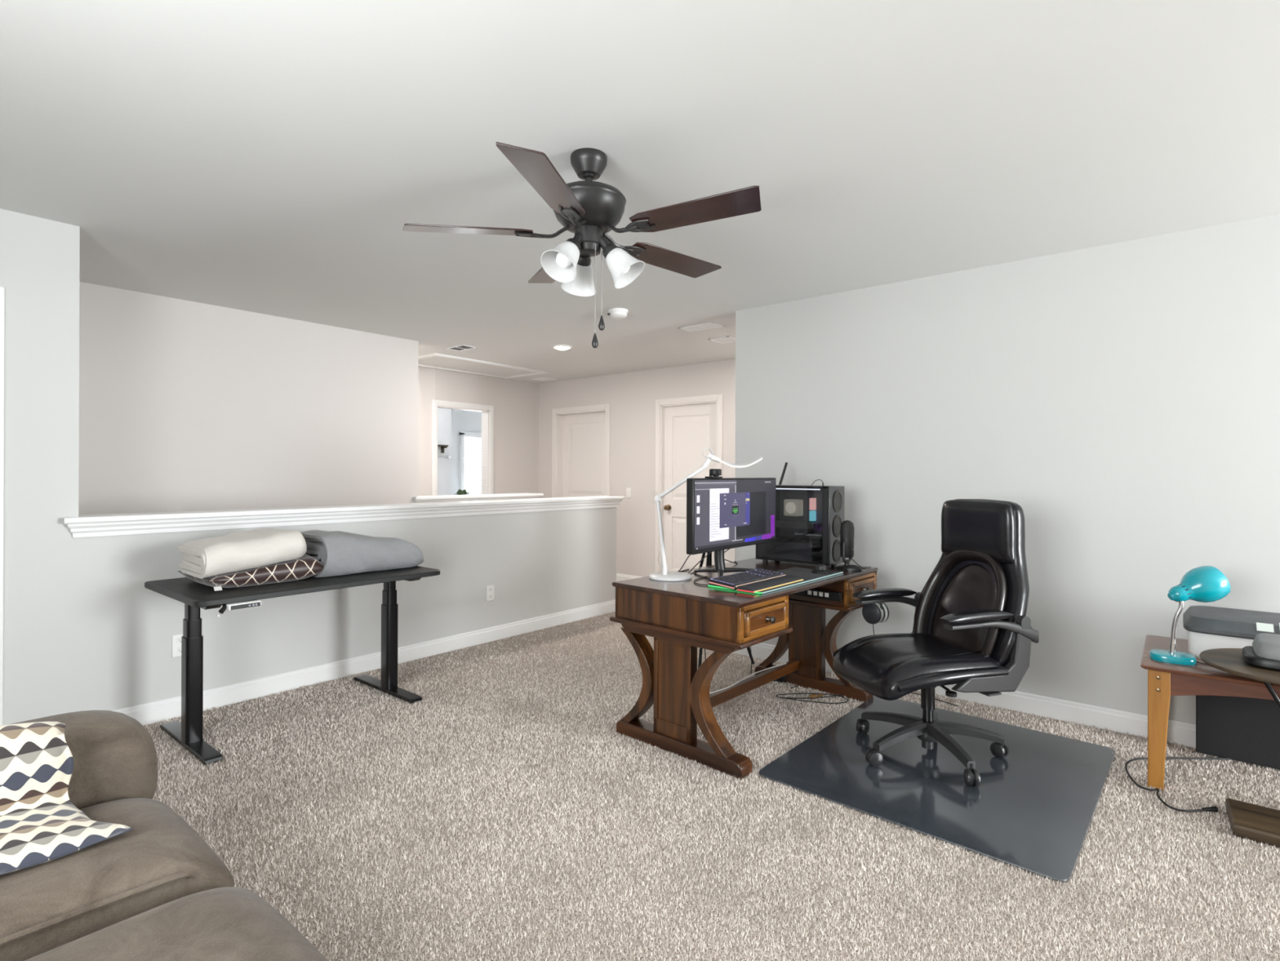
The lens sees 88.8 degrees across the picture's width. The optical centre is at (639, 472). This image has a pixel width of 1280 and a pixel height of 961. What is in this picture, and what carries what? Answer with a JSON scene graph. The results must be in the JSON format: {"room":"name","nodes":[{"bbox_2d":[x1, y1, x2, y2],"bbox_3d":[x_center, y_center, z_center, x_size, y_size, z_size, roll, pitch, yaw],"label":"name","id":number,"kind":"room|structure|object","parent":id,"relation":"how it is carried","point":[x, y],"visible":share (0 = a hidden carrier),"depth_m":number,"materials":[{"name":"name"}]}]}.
{"room":"home office","nodes":[
{"label":"home office","id":0,"kind":"room"},
{"bbox_2d":[78,281,417,515],"bbox_3d":[-2.853,0.049,4.810,0.120,2.440,2.635,0,0,39],"label":"wall","id":1,"kind":"structure","parent":0,"point":[184,405],"depth_m":4.67,"materials":[{"name":"white paint"}]},
{"bbox_2d":[0,208,616,724],"bbox_3d":[-1.964,0.053,4.048,0.120,2.440,5.350,0,0,39],"label":"wall","id":2,"kind":"structure","parent":0,"point":[538,563],"depth_m":3.25,"materials":[{"name":"grey paint"}]},
{"bbox_2d":[0,286,4,724],"bbox_3d":[-3.127,0.222,2.525,0.024,2.092,0.964,0,0,39],"label":"trim","id":3,"kind":"structure","parent":2,"relation":"attached to","point":[2,289],"depth_m":2.89,"materials":[{"name":"white paint"}]},
{"bbox_2d":[172,633,182,657],"bbox_3d":[-2.403,0.899,3.416,0.011,0.116,0.072,0,0,39],"label":"wall outlet","id":4,"kind":"object","parent":2,"relation":"attached to","point":[176,638],"visible":0.53,"depth_m":3.40,"materials":[{"name":"white plastic"}]},
{"bbox_2d":[176,647,181,653],"bbox_3d":[-2.400,0.925,3.414,0.002,0.030,0.034,0,0,39],"label":"receptacle","id":5,"kind":"object","parent":4,"relation":"attached to","point":[178,649],"depth_m":3.41,"materials":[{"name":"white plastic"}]},
{"bbox_2d":[176,636,181,643],"bbox_3d":[-2.400,0.873,3.414,0.002,0.030,0.034,0,0,39],"label":"receptacle","id":6,"kind":"object","parent":4,"relation":"attached to","point":[178,638],"depth_m":3.41,"materials":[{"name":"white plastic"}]},
{"bbox_2d":[64,495,624,537],"bbox_3d":[-1.491,0.261,4.623,0.232,0.097,3.960,0,0,39],"label":"trim","id":7,"kind":"structure","parent":2,"relation":"on","point":[108,524],"depth_m":3.86,"materials":[{"name":"white paint"}]},
{"bbox_2d":[112,599,615,725],"bbox_3d":[-1.519,1.222,4.488,0.014,0.105,4.100,0,0,39],"label":"baseboard","id":8,"kind":"structure","parent":2,"relation":"attached to","point":[153,712],"depth_m":4.08,"materials":[{"name":"white paint"}]},
{"bbox_2d":[486,584,494,600],"bbox_3d":[-1.134,0.909,4.956,0.011,0.116,0.072,0,0,39],"label":"wall outlet","id":9,"kind":"object","parent":2,"relation":"attached to","point":[490,588],"visible":1,"depth_m":4.95,"materials":[{"name":"white plastic"}]},
{"bbox_2d":[437,408,451,495],"bbox_3d":[-3.231,0.048,8.737,0.100,2.440,1.575,0,0,39],"label":"wall","id":10,"kind":"structure","parent":0,"point":[444,415],"depth_m":9.23,"materials":[{"name":"white paint"}]},
{"bbox_2d":[437,444,448,453],"bbox_3d":[-2.850,-0.336,9.017,0.130,0.110,0.390,0,0,39],"label":"wall shelf","id":11,"kind":"object","parent":10,"relation":"attached to","point":[442,446],"visible":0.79,"depth_m":9.13,"materials":[{"name":"brown wood"}]},
{"bbox_2d":[437,455,451,458],"bbox_3d":[-2.891,-0.226,9.007,0.080,0.044,0.622,0,0,39],"label":"towel bar","id":12,"kind":"object","parent":10,"relation":"attached to","point":[446,456],"visible":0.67,"depth_m":9.20,"materials":[{"name":"silver metal"}]},
{"bbox_2d":[451,408,481,494],"bbox_3d":[-2.504,0.051,10.405,0.100,2.440,2.125,0,0,39],"label":"wall","id":13,"kind":"structure","parent":0,"point":[462,420],"depth_m":9.99,"materials":[{"name":"white paint"}]},
{"bbox_2d":[458,431,481,490],"bbox_3d":[-2.412,0.036,10.391,0.060,1.330,1.050,0,0,39],"label":"window","id":14,"kind":"structure","parent":13,"relation":"in","point":[461,484],"depth_m":9.99,"materials":[{"name":"white paint"}]},
{"bbox_2d":[463,434,481,494],"bbox_3d":[-2.411,0.030,10.384,0.060,1.248,0.980,0,0,39],"label":"window blind","id":15,"kind":"object","parent":14,"relation":"attached to","point":[464,435],"visible":0.28,"depth_m":10.14,"materials":[{"name":"white"}]},
{"bbox_2d":[417,366,538,496],"bbox_3d":[-2.201,0.052,7.550,0.120,2.440,2.853,0,0,39],"label":"wall","id":16,"kind":"structure","parent":0,"point":[515,403],"depth_m":8.03,"materials":[{"name":"white paint"}]},
{"bbox_2d":[431,399,493,495],"bbox_3d":[-2.052,0.226,7.619,0.024,2.092,0.844,0,0,39],"label":"trim","id":17,"kind":"structure","parent":16,"relation":"attached to","point":[438,402],"depth_m":7.49,"materials":[{"name":"white paint"}]},
{"bbox_2d":[437,394,722,572],"bbox_3d":[-0.659,0.230,7.663,3.308,2.096,1.322,0,0,11],"label":"door frame","id":18,"kind":"structure","parent":16,"relation":"attached to","point":[485,413],"depth_m":7.71,"materials":[{"name":"white paint"}]},
{"bbox_2d":[562,412,604,497],"bbox_3d":[-0.659,0.262,8.124,0.830,2.008,0.035,0,0,39],"label":"door","id":19,"kind":"structure","parent":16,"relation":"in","point":[584,434],"depth_m":8.14,"materials":[{"name":"white paint"}]},
{"bbox_2d":[616,573,642,581],"bbox_3d":[-0.098,1.227,7.497,0.680,0.105,0.014,0,0,39],"label":"baseboard","id":20,"kind":"structure","parent":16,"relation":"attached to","point":[620,577],"depth_m":7.56,"materials":[{"name":"white paint"}]},
{"bbox_2d":[663,402,715,571],"bbox_3d":[0.536,0.266,7.031,0.715,2.008,0.101,0,0,39],"label":"door","id":21,"kind":"structure","parent":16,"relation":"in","point":[689,429],"depth_m":7.12,"materials":[{"name":"white paint"}]},
{"bbox_2d":[538,359,735,577],"bbox_3d":[0.301,0.061,7.259,4.112,2.440,0.120,0,0,39],"label":"wall","id":22,"kind":"structure","parent":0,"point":[631,397],"depth_m":7.48,"materials":[{"name":"white paint"}]},
{"bbox_2d":[626,488,631,497],"bbox_3d":[-0.133,0.230,7.529,0.072,0.116,0.014,0,0,39],"label":"light switch","id":23,"kind":"object","parent":22,"relation":"attached to","point":[628,490],"visible":1,"depth_m":7.52,"materials":[{"name":"white plastic"}]},
{"bbox_2d":[0,0,1279,383],"bbox_3d":[0.978,-1.206,4.640,13.800,0.100,10.000,0,0,39],"label":"ceiling","id":24,"kind":"structure","parent":0,"point":[274,157],"depth_m":2.27,"materials":[{"name":"white paint"}]},
{"bbox_2d":[444,344,477,351],"bbox_3d":[-1.661,-1.163,6.077,0.280,0.008,0.170,0,0,39],"label":"ceiling vent","id":25,"kind":"object","parent":24,"relation":"in","point":[462,347],"visible":1,"depth_m":6.07,"materials":[{"name":"white metal"}]},
{"bbox_2d":[417,352,547,378],"bbox_3d":[-1.808,-1.158,7.157,0.740,0.018,1.480,0,0,39],"label":"attic hatch","id":26,"kind":"object","parent":24,"relation":"attached to","point":[443,362],"visible":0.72,"depth_m":7.13,"materials":[{"name":"white paint"}]},
{"bbox_2d":[433,365,435,405],"bbox_3d":[-2.218,-0.941,7.053,0.027,0.433,0.028,0,0,39],"label":"pull cord","id":27,"kind":"object","parent":26,"relation":"hanging from","point":[434,404],"visible":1,"depth_m":7.05,"materials":[{"name":"grey plastic"}]},
{"bbox_2d":[528,377,556,381],"bbox_3d":[-1.197,-1.161,8.075,0.275,0.008,0.215,0,0,39],"label":"ceiling vent","id":28,"kind":"object","parent":24,"relation":"in","point":[540,379],"visible":1,"depth_m":8.07,"materials":[{"name":"white metal"}]},
{"bbox_2d":[551,344,572,350],"bbox_3d":[-0.718,-1.150,6.021,0.190,0.025,0.190,0,0,39],"label":"recessed light","id":29,"kind":"object","parent":24,"relation":"in","point":[561,347],"visible":1,"depth_m":5.97,"materials":[{"name":"white paint"}]},
{"bbox_2d":[402,142,761,348],"bbox_3d":[-0.150,-0.806,2.388,1.274,0.710,1.282,0,0,39],"label":"ceiling fan","id":30,"kind":"object","parent":24,"relation":"hanging from","point":[588,209],"visible":1,"depth_m":2.31,"materials":[{"name":"brown metal"}]},
{"bbox_2d":[540,232,582,283],"bbox_3d":[-0.262,-0.770,2.303,0.138,0.192,0.177,0,0,39],"label":"lampshade","id":31,"kind":"object","parent":30,"relation":"attached to","point":[559,263],"depth_m":2.31,"materials":[{"name":"white glass"}]},
{"bbox_2d":[560,255,595,296],"bbox_3d":[-0.223,-0.770,2.527,0.166,0.192,0.139,0,0,39],"label":"lampshade","id":32,"kind":"object","parent":30,"relation":"attached to","point":[583,285],"depth_m":2.49,"materials":[{"name":"white glass"}]},
{"bbox_2d":[600,235,644,288],"bbox_3d":[-0.059,-0.770,2.384,0.169,0.192,0.134,0,0,39],"label":"lampshade","id":33,"kind":"object","parent":30,"relation":"attached to","point":[624,268],"depth_m":2.36,"materials":[{"name":"white glass"}]},
{"bbox_2d":[607,307,628,319],"bbox_3d":[-0.154,-1.133,4.666,0.140,0.055,0.140,0,0,39],"label":"smoke detector","id":34,"kind":"object","parent":24,"relation":"attached to","point":[615,313],"visible":1,"depth_m":4.62,"materials":[{"name":"white plastic"}]},
{"bbox_2d":[678,321,724,332],"bbox_3d":[0.486,-1.155,5.172,0.335,0.008,0.175,0,0,39],"label":"ceiling vent","id":35,"kind":"object","parent":24,"relation":"in","point":[711,325],"visible":1,"depth_m":5.15,"materials":[{"name":"white metal"}]},
{"bbox_2d":[707,335,735,343],"bbox_3d":[0.737,-1.154,5.661,0.210,0.008,0.230,0,0,39],"label":"ceiling vent","id":36,"kind":"object","parent":24,"relation":"in","point":[727,339],"visible":0.78,"depth_m":5.65,"materials":[{"name":"white metal"}]},
{"bbox_2d":[142,611,1279,960],"bbox_3d":[0.930,1.343,4.672,13.700,0.120,10.000,0,0,39],"label":"floor","id":37,"kind":"structure","parent":0,"point":[538,642],"depth_m":2.23,"materials":[{"name":"beige carpet"}]},
{"bbox_2d":[0,710,328,960],"bbox_3d":[-1.231,0.826,0.963,1.620,0.820,1.224,0,0,39],"label":"sofa","id":38,"kind":"object","parent":37,"relation":"on","point":[156,890],"visible":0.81,"depth_m":1.26,"materials":[{"name":"brown fabric"}]},
{"bbox_2d":[0,721,132,875],"bbox_3d":[-1.411,0.674,1.271,0.340,0.226,0.610,0,0,39],"label":"print pillow","id":39,"kind":"object","parent":38,"relation":"on","point":[39,821],"visible":1,"depth_m":1.40,"materials":[{"name":"fabric"}]},
{"bbox_2d":[0,797,234,960],"bbox_3d":[-1.353,0.890,1.200,0.500,0.263,0.975,0,0,39],"label":"seat cushion","id":40,"kind":"object","parent":38,"relation":"on","point":[46,906],"depth_m":1.29,"materials":[{"name":"brown fabric"}]},
{"bbox_2d":[24,886,328,960],"bbox_3d":[-0.847,0.909,0.796,0.755,0.268,0.995,0,0,39],"label":"seat cushion","id":41,"kind":"object","parent":38,"relation":"on","point":[225,923],"depth_m":1.14,"materials":[{"name":"brown fabric"}]},
{"bbox_2d":[144,565,439,764],"bbox_3d":[-1.781,0.906,3.454,0.823,0.725,1.200,0,0,39],"label":"desk","id":42,"kind":"object","parent":37,"relation":"on","point":[188,733],"visible":0.91,"depth_m":3.06,"materials":[{"name":"black metal"}]},
{"bbox_2d":[176,553,324,591],"bbox_3d":[-1.959,0.477,3.317,0.470,0.130,0.540,0,0,39],"label":"throw pillow","id":43,"kind":"object","parent":42,"relation":"on","point":[306,566],"visible":0.59,"depth_m":3.18,"materials":[{"name":"fabric"}]},
{"bbox_2d":[177,528,306,578],"bbox_3d":[-1.944,0.384,3.232,0.403,0.194,0.487,0,0,39],"label":"folded blanket","id":44,"kind":"object","parent":43,"relation":"on","point":[236,551],"visible":1,"depth_m":3.10,"materials":[{"name":"beige fabric"}]},
{"bbox_2d":[300,529,423,577],"bbox_3d":[-1.581,0.431,3.704,0.485,0.222,0.625,0,0,39],"label":"comforter","id":45,"kind":"object","parent":42,"relation":"on","point":[340,553],"visible":0.97,"depth_m":3.50,"materials":[{"name":"grey fabric"}]},
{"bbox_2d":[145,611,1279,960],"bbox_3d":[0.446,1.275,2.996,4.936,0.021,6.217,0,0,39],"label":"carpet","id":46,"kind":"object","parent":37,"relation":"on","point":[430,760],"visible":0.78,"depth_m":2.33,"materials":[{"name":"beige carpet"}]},
{"bbox_2d":[773,675,798,688],"bbox_3d":[0.880,1.252,3.997,0.100,0.058,0.208,0,0,-34],"label":"power adapter","id":47,"kind":"object","parent":46,"relation":"on","point":[783,678],"visible":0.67,"depth_m":3.99,"materials":[{"name":"black plastic"}]},
{"bbox_2d":[1124,756,1230,812],"bbox_3d":[2.258,1.274,2.779,0.750,0.008,0.301,0,0,-42],"label":"extension cord","id":48,"kind":"object","parent":46,"relation":"on","point":[1166,757],"visible":0.96,"depth_m":2.73,"materials":[{"name":"black plastic"}]},
{"bbox_2d":[1201,805,1217,812],"bbox_3d":[2.154,1.271,2.471,0.048,0.022,0.022,0,0,0],"label":"plug","id":49,"kind":"object","parent":48,"relation":"attached to","point":[1214,808],"visible":1,"depth_m":2.47,"materials":[{"name":"black plastic"}]},
{"bbox_2d":[1199,648,1279,847],"bbox_3d":[2.401,0.996,2.372,0.566,0.578,0.532,0,0,39],"label":"tray table","id":50,"kind":"object","parent":46,"relation":"on","point":[1247,820],"visible":0.79,"depth_m":2.37,"materials":[{"name":"brown wood"}]},
{"bbox_2d":[1242,632,1279,671],"bbox_3d":[2.429,0.660,2.352,0.380,0.092,0.243,0,0,39],"label":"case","id":51,"kind":"object","parent":50,"relation":"on","point":[1264,651],"visible":1,"depth_m":2.38,"materials":[{"name":"black plastic"}]},
{"bbox_2d":[1242,645,1279,671],"bbox_3d":[2.428,0.688,2.351,0.380,0.036,0.240,0,0,39],"label":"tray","id":52,"kind":"object","parent":51,"relation":"on","point":[1255,658],"depth_m":2.37,"materials":[{"name":"black plastic"}]},
{"bbox_2d":[697,475,754,667],"bbox_3d":[0.407,0.643,4.320,0.507,1.263,0.530,0,0,39],"label":"tripod stand","id":53,"kind":"object","parent":37,"relation":"on","point":[708,560],"visible":0.08,"depth_m":4.30,"materials":[{"name":"black metal"}]},
{"bbox_2d":[609,557,878,778],"bbox_3d":[0.617,0.908,3.439,0.795,0.748,1.404,0,0,42],"label":"writing desk","id":54,"kind":"object","parent":37,"relation":"on","point":[682,617],"depth_m":3.04,"materials":[{"name":"brown wood"}]},
{"bbox_2d":[677,554,690,571],"bbox_3d":[0.265,0.447,3.444,0.151,0.173,0.278,0,0,-27],"label":"cable","id":55,"kind":"object","parent":54,"relation":"on","point":[689,554],"visible":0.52,"depth_m":3.39,"materials":[{"name":"black plastic"}]},
{"bbox_2d":[688,551,713,573],"bbox_3d":[0.306,0.454,3.508,0.157,0.166,0.298,0,0,-15],"label":"cable","id":56,"kind":"object","parent":54,"relation":"on","point":[713,551],"visible":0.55,"depth_m":3.41,"materials":[{"name":"black plastic"}]},
{"bbox_2d":[693,576,712,585],"bbox_3d":[0.309,0.529,3.198,0.100,0.006,0.287,0,0,-5],"label":"cable","id":57,"kind":"object","parent":54,"relation":"on","point":[704,576],"visible":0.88,"depth_m":3.15,"materials":[{"name":"black plastic"}]},
{"bbox_2d":[648,448,762,581],"bbox_3d":[0.326,0.204,3.350,0.567,0.658,0.216,0,0,-11],"label":"desk lamp","id":58,"kind":"object","parent":54,"relation":"on","point":[664,575],"visible":1,"depth_m":3.31,"materials":[{"name":"white metal"}]},
{"bbox_2d":[711,457,762,467],"bbox_3d":[0.489,-0.055,3.318,0.256,0.056,0.042,0,0,0],"label":"diffuser","id":59,"kind":"object","parent":58,"relation":"attached to","point":[717,460],"depth_m":3.30,"materials":[{"name":"beige plastic"}]},
{"bbox_2d":[724,548,737,564],"bbox_3d":[0.512,0.449,3.757,0.121,0.174,0.359,0,0,3],"label":"cable","id":60,"kind":"object","parent":54,"relation":"on","point":[728,548],"visible":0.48,"depth_m":3.79,"materials":[{"name":"black plastic"}]},
{"bbox_2d":[686,477,776,577],"bbox_3d":[0.387,0.277,3.378,0.286,0.506,0.797,0,0,39],"label":"monitor","id":61,"kind":"object","parent":54,"relation":"on","point":[722,513],"visible":0.95,"depth_m":3.24,"materials":[{"name":"black plastic"}]},
{"bbox_2d":[704,468,722,478],"bbox_3d":[0.355,0.022,3.137,0.048,0.084,0.087,0,0,39],"label":"webcam","id":62,"kind":"object","parent":61,"relation":"attached to","point":[715,473],"visible":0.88,"depth_m":3.12,"materials":[{"name":"black plastic"}]},
{"bbox_2d":[709,662,786,693],"bbox_3d":[0.522,1.129,3.531,0.036,0.009,1.001,0,0,42],"label":"cable","id":63,"kind":"object","parent":54,"relation":"on","point":[784,663],"visible":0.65,"depth_m":3.61,"materials":[{"name":"grey plastic"}]},
{"bbox_2d":[750,645,751,674],"bbox_3d":[0.613,0.918,3.933,0.105,0.713,0.396,0,0,39],"label":"cable","id":64,"kind":"object","parent":54,"relation":"hanging from","point":[750,646],"visible":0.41,"depth_m":4.01,"materials":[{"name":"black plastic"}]},
{"bbox_2d":[707,564,843,594],"bbox_3d":[0.703,0.510,3.278,0.288,0.048,0.834,0,0,41],"label":"desk mat","id":65,"kind":"object","parent":54,"relation":"on","point":[805,574],"depth_m":3.42,"materials":[{"name":"grey fabric"}]},
{"bbox_2d":[708,568,785,590],"bbox_3d":[0.524,0.509,3.161,0.153,0.040,0.458,0,0,42],"label":"keyboard","id":66,"kind":"object","parent":65,"relation":"on","point":[731,581],"visible":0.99,"depth_m":3.09,"materials":[{"name":"black plastic"}]},
{"bbox_2d":[708,581,734,588],"bbox_3d":[0.373,0.513,2.991,0.140,0.018,0.003,0,0,41],"label":"light","id":67,"kind":"object","parent":66,"relation":"on","point":[708,581],"depth_m":2.99,"materials":[{"name":"plastic"}]},
{"bbox_2d":[735,574,785,586],"bbox_3d":[0.581,0.512,3.112,0.004,0.006,0.450,0,0,41],"label":"light","id":68,"kind":"object","parent":66,"relation":"on","point":[769,576],"depth_m":3.09,"materials":[{"name":"brown"}]},
{"bbox_2d":[737,574,803,592],"bbox_3d":[0.617,0.517,3.071,0.095,0.022,0.455,0,0,41],"label":"wrist rest","id":69,"kind":"object","parent":65,"relation":"on","point":[754,587],"visible":1,"depth_m":3.02,"materials":[{"name":"grey plastic"}]},
{"bbox_2d":[755,462,844,565],"bbox_3d":[1.005,0.233,3.955,0.482,0.606,0.411,0,0,39],"label":"computer tower","id":70,"kind":"object","parent":54,"relation":"on","point":[809,519],"visible":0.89,"depth_m":3.86,"materials":[{"name":"black plastic"}]},
{"bbox_2d":[776,488,820,489],"bbox_3d":[0.888,0.093,3.826,0.345,0.006,0.015,0,0,39],"label":"light","id":71,"kind":"object","parent":70,"relation":"on","point":[776,488],"depth_m":3.78,"materials":[{"name":"grey plastic"}]},
{"bbox_2d":[808,497,816,520],"bbox_3d":[1.030,0.217,3.896,0.025,0.135,0.040,0,0,39],"label":"light","id":72,"kind":"object","parent":70,"relation":"on","point":[812,501],"depth_m":3.88,"materials":[{"name":"multicoloured plastic"}]},
{"bbox_2d":[835,520,854,569],"bbox_3d":[1.161,0.400,3.662,0.116,0.272,0.116,0,0,39],"label":"microphone","id":73,"kind":"object","parent":54,"relation":"on","point":[846,529],"visible":0.85,"depth_m":3.63,"materials":[{"name":"black plastic"}]},
{"bbox_2d":[840,520,853,537],"bbox_3d":[1.161,0.311,3.662,0.075,0.094,0.075,0,0,39],"label":"grille","id":74,"kind":"object","parent":73,"relation":"attached to","point":[846,529],"depth_m":3.63,"materials":[{"name":"black"}]},
{"bbox_2d":[843,564,862,572],"bbox_3d":[1.163,0.518,3.575,0.100,0.037,0.060,0,0,20],"label":"computer mouse","id":75,"kind":"object","parent":54,"relation":"on","point":[848,567],"visible":1,"depth_m":3.55,"materials":[{"name":"black plastic"}]},
{"bbox_2d":[850,557,871,568],"bbox_3d":[1.246,0.506,3.685,0.127,0.062,0.012,0,0,-14],"label":"cable","id":76,"kind":"object","parent":54,"relation":"on","point":[851,557],"visible":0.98,"depth_m":3.68,"materials":[{"name":"black plastic"}]},
{"bbox_2d":[862,602,888,635],"bbox_3d":[1.277,0.844,3.541,0.101,0.381,0.118,0,0,-32],"label":"headphones","id":77,"kind":"object","parent":54,"relation":"hanging from","point":[873,613],"visible":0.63,"depth_m":3.50,"materials":[{"name":"grey plastic"}]},
{"bbox_2d":[862,603,884,623],"bbox_3d":[1.257,0.755,3.529,0.119,0.118,0.077,0,0,39],"label":"ear cup","id":78,"kind":"object","parent":77,"relation":"on","point":[873,613],"depth_m":3.50,"materials":[{"name":"black plastic"}]},
{"bbox_2d":[878,602,888,622],"bbox_3d":[1.294,0.755,3.551,0.119,0.118,0.077,0,0,39],"label":"ear cup","id":79,"kind":"object","parent":77,"relation":"on","point":[884,609],"depth_m":3.50,"materials":[{"name":"silver plastic"}]},
{"bbox_2d":[775,693,848,703],"bbox_3d":[1.024,1.270,3.690,0.490,0.006,0.189,0,0,-9],"label":"cable","id":80,"kind":"object","parent":37,"relation":"on","point":[833,695],"visible":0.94,"depth_m":3.69,"materials":[{"name":"black plastic"}]},
{"bbox_2d":[808,693,823,698],"bbox_3d":[1.012,1.272,3.733,0.116,0.024,0.048,0,0,-29],"label":"cable tie","id":81,"kind":"object","parent":37,"relation":"on","point":[811,695],"visible":0.89,"depth_m":3.71,"materials":[{"name":"brown plastic"}]},
{"bbox_2d":[911,692,957,706],"bbox_3d":[1.488,1.272,3.758,0.609,0.006,0.126,0,0,26],"label":"cable","id":82,"kind":"object","parent":37,"relation":"on","point":[911,692],"visible":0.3,"depth_m":3.65,"materials":[{"name":"black plastic"}]},
{"bbox_2d":[758,695,1115,881],"bbox_3d":[1.346,1.276,2.897,1.124,0.006,1.330,0,0,41],"label":"chair mat","id":83,"kind":"object","parent":37,"relation":"on","point":[1032,808],"visible":0.82,"depth_m":2.68,"materials":[{"name":"plastic"}]},
{"bbox_2d":[832,498,1039,786],"bbox_3d":[1.337,0.698,2.969,0.815,1.151,0.685,0,0,-21],"label":"office chair","id":84,"kind":"object","parent":83,"relation":"on","point":[972,631],"visible":1,"depth_m":2.92,"materials":[{"name":"black leather"}]},
{"bbox_2d":[1140,635,1279,790],"bbox_3d":[2.620,1.037,2.620,0.954,0.505,0.649,0,0,39],"label":"end table","id":85,"kind":"object","parent":37,"relation":"on","point":[1165,680],"visible":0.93,"depth_m":2.65,"materials":[{"name":"brown wood"}]},
{"bbox_2d":[1149,565,1231,665],"bbox_3d":[2.339,0.585,2.711,0.372,0.398,0.189,0,0,27],"label":"gooseneck lamp","id":86,"kind":"object","parent":85,"relation":"on","point":[1203,584],"visible":0.94,"depth_m":2.69,"materials":[{"name":"teal metal"}]},
{"bbox_2d":[1182,605,1279,658],"bbox_3d":[2.603,0.692,2.767,0.468,0.185,0.380,0,0,39],"label":"printer","id":87,"kind":"object","parent":85,"relation":"on","point":[1207,627],"visible":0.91,"depth_m":2.73,"materials":[{"name":"white plastic"}]},
{"bbox_2d":[1195,695,1279,768],"bbox_3d":[2.850,1.046,2.786,0.730,0.471,0.068,0,0,39],"label":"panel","id":88,"kind":"object","parent":37,"relation":"on","point":[1242,729],"visible":0.55,"depth_m":2.90,"materials":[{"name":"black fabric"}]},
{"bbox_3d":[-2.520,0.856,9.745,0.560,0.830,0.900,0,0,39],"label":"table","id":89,"kind":"object","parent":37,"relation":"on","visible":0},
{"bbox_2d":[453,488,473,494],"bbox_3d":[-2.570,0.338,9.488,0.353,0.205,0.372,0,0,39],"label":"potted plant","id":90,"kind":"object","parent":89,"relation":"on","point":[460,491],"visible":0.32,"depth_m":9.40,"materials":[{"name":"green plant"}]},
{"bbox_2d":[734,213,1279,724],"bbox_3d":[3.399,0.073,2.511,6.948,2.440,0.120,0,0,39],"label":"wall","id":91,"kind":"structure","parent":0,"point":[1125,396],"depth_m":3.40,"materials":[{"name":"grey paint"}]},
{"bbox_2d":[733,642,1195,747],"bbox_3d":[3.352,1.240,2.460,6.948,0.105,0.014,0,0,39],"label":"baseboard","id":92,"kind":"structure","parent":91,"relation":"attached to","point":[1136,724],"depth_m":3.39,"materials":[{"name":"white paint"}]},
{"bbox_3d":[-1.577,0.782,6.361,0.120,0.985,1.385,0,0,39],"label":"wall","id":93,"kind":"structure","parent":0,"visible":0},
{"bbox_2d":[413,493,543,502],"bbox_3d":[-1.575,0.261,6.361,0.232,0.097,1.485,0,0,39],"label":"trim","id":94,"kind":"structure","parent":93,"relation":"on","point":[420,499],"depth_m":6.24,"materials":[{"name":"white paint"}]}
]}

